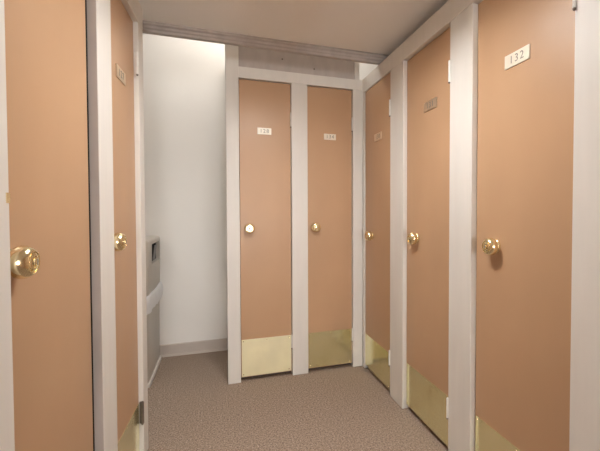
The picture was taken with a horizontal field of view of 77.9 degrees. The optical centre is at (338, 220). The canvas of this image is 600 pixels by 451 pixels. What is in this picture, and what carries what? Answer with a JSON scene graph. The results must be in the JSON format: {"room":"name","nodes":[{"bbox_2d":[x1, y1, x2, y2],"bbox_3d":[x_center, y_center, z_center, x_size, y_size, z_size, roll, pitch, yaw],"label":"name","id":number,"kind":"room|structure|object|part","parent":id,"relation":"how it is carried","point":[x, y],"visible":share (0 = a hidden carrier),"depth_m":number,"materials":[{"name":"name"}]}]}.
{"room":"locker room","nodes":[
{"label":"locker room","id":0,"kind":"room"},
{"bbox_2d":[143,33,377,348],"bbox_3d":[-1.666,-0.380,2.897,5.000,2.950,0.100,-1,1,-18],"label":"wall","id":1,"kind":"structure","parent":0,"point":[184,79],"depth_m":2.99,"materials":[{"name":"white paint"}]},
{"bbox_2d":[160,338,226,357],"bbox_3d":[-2.478,1.056,2.607,3.250,0.095,0.022,-1,1,-18],"label":"baseboard","id":2,"kind":"structure","parent":1,"relation":"attached to","point":[186,348],"depth_m":3.02,"materials":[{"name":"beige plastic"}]},
{"bbox_2d":[239,79,291,377],"bbox_3d":[-0.493,0.063,2.545,0.353,2.025,0.086,-1,1,-18],"label":"door","id":3,"kind":"structure","parent":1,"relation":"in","point":[264,107],"depth_m":2.55,"materials":[{"name":"beige laminate"}]},
{"bbox_3d":[-0.598,0.056,2.495,0.070,0.070,0.047,-1,1,-18],"label":"knob","id":4,"kind":"part","parent":3,"relation":"part of","materials":[{"name":"gold metal"}]},
{"bbox_3d":[-0.506,-0.611,2.531,0.094,0.045,0.004,-1,1,-18],"label":"number plate","id":5,"kind":"part","parent":3,"relation":"part of","materials":[{"name":"white plastic"}]},
{"bbox_3d":[-0.496,0.943,2.573,0.340,0.255,0.002,-1,1,-18],"label":"kick plate","id":6,"kind":"part","parent":3,"relation":"part of","materials":[{"name":"gold metal"}]},
{"bbox_2d":[307,86,352,368],"bbox_3d":[-0.053,0.059,2.686,0.340,2.025,0.086,-1,1,-18],"label":"door","id":7,"kind":"structure","parent":1,"relation":"in","point":[329,111],"depth_m":2.69,"materials":[{"name":"beige laminate"}]},
{"bbox_3d":[-0.158,0.051,2.636,0.070,0.070,0.047,-1,1,-18],"label":"knob","id":8,"kind":"part","parent":7,"relation":"part of","materials":[{"name":"gold metal"}]},
{"bbox_3d":[-0.059,-0.604,2.674,0.090,0.043,0.004,-1,1,-18],"label":"number plate","id":9,"kind":"part","parent":7,"relation":"part of","materials":[{"name":"white plastic"}]},
{"bbox_3d":[-0.056,0.939,2.713,0.327,0.255,0.002,-1,1,-18],"label":"kick plate","id":10,"kind":"part","parent":7,"relation":"part of","materials":[{"name":"gold metal"}]},
{"bbox_2d":[365,73,390,389],"bbox_3d":[0.259,0.075,2.502,0.086,2.000,0.431,-1,1,-18],"label":"door","id":11,"kind":"structure","parent":1,"relation":"in","point":[377,98],"depth_m":2.49,"materials":[{"name":"beige laminate"}]},
{"bbox_3d":[0.216,0.109,2.586,0.047,0.070,0.070,-1,1,-18],"label":"knob","id":12,"kind":"part","parent":11,"relation":"part of","materials":[{"name":"gold metal"}]},
{"bbox_3d":[0.266,0.955,2.530,0.002,0.232,0.414,-1,1,-18],"label":"kick plate","id":13,"kind":"part","parent":11,"relation":"part of","materials":[{"name":"gold metal"}]},
{"bbox_3d":[0.268,-0.560,2.474,0.004,0.050,0.118,-1,1,-18],"label":"number plate","id":14,"kind":"part","parent":11,"relation":"part of","materials":[{"name":"plastic"}]},
{"bbox_2d":[225,0,599,450],"bbox_3d":[1.219,0.006,-1.062,1.589,2.360,9.214,-1,1,-18],"label":"door frame","id":15,"kind":"structure","parent":1,"relation":"attached to","point":[461,16],"depth_m":1.71,"materials":[{"name":"beige paint"}]},
{"bbox_3d":[-0.708,-0.067,2.487,0.084,2.340,0.050,-1,1,-18],"label":"post","id":16,"kind":"part","parent":15,"relation":"part of","materials":[{"name":"beige paint"}]},
{"bbox_3d":[-0.276,-1.135,2.594,0.824,0.212,0.022,-1,1,-18],"label":"panel","id":17,"kind":"part","parent":15,"relation":"part of","materials":[{"name":"grey paint"}]},
{"bbox_3d":[-0.276,0.071,2.628,0.114,2.055,0.050,-1,1,-18],"label":"post","id":18,"kind":"part","parent":15,"relation":"part of","materials":[{"name":"beige paint"}]},
{"bbox_3d":[0.138,0.067,2.761,0.074,2.055,0.050,-1,1,-18],"label":"post","id":19,"kind":"part","parent":15,"relation":"part of","materials":[{"name":"beige paint"}]},
{"bbox_3d":[0.133,-1.139,2.731,0.038,0.212,0.050,-1,1,-18],"label":"post","id":20,"kind":"part","parent":15,"relation":"part of","materials":[{"name":"beige paint"}]},
{"bbox_3d":[0.212,0.080,2.738,0.050,2.030,0.040,-1,1,-18],"label":"post","id":21,"kind":"part","parent":15,"relation":"part of","materials":[{"name":"beige paint"}]},
{"bbox_3d":[0.374,0.092,2.231,0.050,2.030,0.168,-1,1,-18],"label":"post","id":22,"kind":"part","parent":15,"relation":"part of","materials":[{"name":"beige paint"}]},
{"bbox_3d":[0.562,0.106,1.644,0.050,2.030,0.158,-1,1,-18],"label":"post","id":23,"kind":"part","parent":15,"relation":"part of","materials":[{"name":"beige paint"}]},
{"bbox_3d":[0.757,0.121,1.035,0.050,2.030,0.184,-1,1,-18],"label":"post","id":24,"kind":"part","parent":15,"relation":"part of","materials":[{"name":"beige paint"}]},
{"bbox_2d":[406,27,449,446],"bbox_3d":[0.462,0.089,1.928,0.086,2.000,0.457,-1,1,-18],"label":"door","id":25,"kind":"structure","parent":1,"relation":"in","point":[428,71],"depth_m":1.91,"materials":[{"name":"beige laminate"}]},
{"bbox_3d":[0.412,0.100,2.035,0.047,0.070,0.070,-1,1,-18],"label":"knob","id":26,"kind":"part","parent":25,"relation":"part of","materials":[{"name":"gold metal"}]},
{"bbox_3d":[0.469,0.962,1.956,0.002,0.245,0.440,-1,1,-18],"label":"kick plate","id":27,"kind":"part","parent":25,"relation":"part of","materials":[{"name":"gold metal"}]},
{"bbox_3d":[0.473,-0.592,1.893,0.004,0.050,0.118,-1,1,-18],"label":"number plate","id":28,"kind":"part","parent":25,"relation":"part of","materials":[{"name":"plastic"}]},
{"bbox_2d":[475,0,575,450],"bbox_3d":[0.651,0.103,1.339,0.086,2.000,0.471,-1,1,-18],"label":"door","id":29,"kind":"structure","parent":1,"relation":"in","point":[526,48],"depth_m":1.32,"materials":[{"name":"beige laminate"}]},
{"bbox_3d":[0.599,0.103,1.451,0.047,0.070,0.070,-1,1,-18],"label":"knob","id":30,"kind":"part","parent":29,"relation":"part of","materials":[{"name":"gold metal"}]},
{"bbox_3d":[0.658,0.968,1.366,0.002,0.260,0.454,-1,1,-18],"label":"kick plate","id":31,"kind":"part","parent":29,"relation":"part of","materials":[{"name":"gold metal"}]},
{"bbox_3d":[0.650,-0.592,1.341,0.004,0.050,0.117,-1,1,-18],"label":"number plate","id":32,"kind":"part","parent":29,"relation":"part of","materials":[{"name":"white plastic"}]},
{"bbox_2d":[138,0,447,54],"bbox_3d":[0.968,-1.018,-1.691,2.770,0.060,8.236,-1,1,-18],"label":"ceiling","id":33,"kind":"structure","parent":0,"point":[372,26],"depth_m":1.97,"materials":[{"name":"paint"}]},
{"bbox_2d":[147,334,447,450],"bbox_3d":[-0.256,1.224,-1.458,5.000,0.050,9.325,-1,1,-18],"label":"floor","id":34,"kind":"structure","parent":0,"point":[192,404],"depth_m":2.13,"materials":[{"name":"brown carpet"}]},
{"bbox_2d":[0,0,148,450],"bbox_3d":[-0.194,0.149,-2.141,0.621,2.132,7.982,0,1,-15],"label":"door frame","id":35,"kind":"structure","parent":34,"relation":"on","point":[97,12],"depth_m":1.22,"materials":[{"name":"beige paint"}]},
{"bbox_3d":[-0.654,0.133,0.657,0.050,2.030,0.144,0,1,-15],"label":"post","id":36,"kind":"part","parent":35,"relation":"part of","materials":[{"name":"beige paint"}]},
{"bbox_3d":[-0.649,-0.044,0.723,0.005,0.020,0.012,0,1,-15],"label":"strike plate","id":37,"kind":"part","parent":35,"relation":"part of","materials":[{"name":"gold metal"}]},
{"bbox_2d":[4,0,92,450],"bbox_3d":[-0.731,0.114,0.972,0.086,2.000,0.498,0,1,-15],"label":"door","id":38,"kind":"structure","parent":35,"relation":"attached to","point":[45,40],"depth_m":0.93,"materials":[{"name":"beige laminate"}]},
{"bbox_3d":[-0.661,0.088,0.773,0.047,0.070,0.070,0,1,-15],"label":"knob","id":39,"kind":"part","parent":38,"relation":"part of","materials":[{"name":"gold metal"}]},
{"bbox_3d":[-0.820,0.118,1.271,0.050,2.030,0.137,0,1,-15],"label":"post","id":40,"kind":"part","parent":35,"relation":"part of","materials":[{"name":"beige paint"}]},
{"bbox_2d":[110,0,143,450],"bbox_3d":[-0.874,0.101,1.522,0.087,2.000,0.383,0,1,-15],"label":"door","id":41,"kind":"structure","parent":35,"relation":"attached to","point":[123,71],"depth_m":1.54,"materials":[{"name":"beige laminate"}]},
{"bbox_3d":[-0.819,0.081,1.375,0.047,0.070,0.070,0,1,-15],"label":"knob","id":42,"kind":"part","parent":41,"relation":"part of","materials":[{"name":"gold metal"}]},
{"bbox_3d":[-0.877,-0.588,1.490,0.004,0.050,0.118,0,1,-15],"label":"number plate","id":43,"kind":"part","parent":41,"relation":"part of","materials":[{"name":"beige plastic"}]},
{"bbox_3d":[-0.880,0.977,1.544,0.002,0.240,0.366,0,1,-15],"label":"kick plate","id":44,"kind":"part","parent":41,"relation":"part of","materials":[{"name":"gold metal"}]},
{"bbox_3d":[-0.948,0.107,1.746,0.050,2.030,0.085,0,1,-15],"label":"post","id":45,"kind":"part","parent":35,"relation":"part of","materials":[{"name":"beige paint"}]},
{"bbox_2d":[145,235,162,387],"bbox_3d":[-1.481,0.613,2.617,0.375,0.977,0.573,-1,1,-18],"label":"waste bin","id":46,"kind":"object","parent":34,"relation":"on","point":[154,287],"visible":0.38,"depth_m":2.60,"materials":[{"name":"plastic"}]},
{"bbox_2d":[145,235,159,295],"bbox_3d":[-1.482,0.321,2.609,0.340,0.392,0.538,-1,1,-18],"label":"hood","id":47,"kind":"object","parent":46,"relation":"attached to","point":[152,242],"depth_m":2.61,"materials":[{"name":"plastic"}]},
{"bbox_3d":[-0.262,-1.780,-1.531,5.000,0.060,9.325,-1,1,-18],"label":"ceiling","id":48,"kind":"structure","parent":0,"visible":0},
{"bbox_2d":[142,20,388,64],"bbox_3d":[-0.298,-1.437,2.248,2.771,0.808,0.045,-1,1,-18],"label":"beam","id":49,"kind":"structure","parent":48,"relation":"attached to","point":[154,28],"depth_m":2.19,"materials":[{"name":"grey paint"}]}
]}

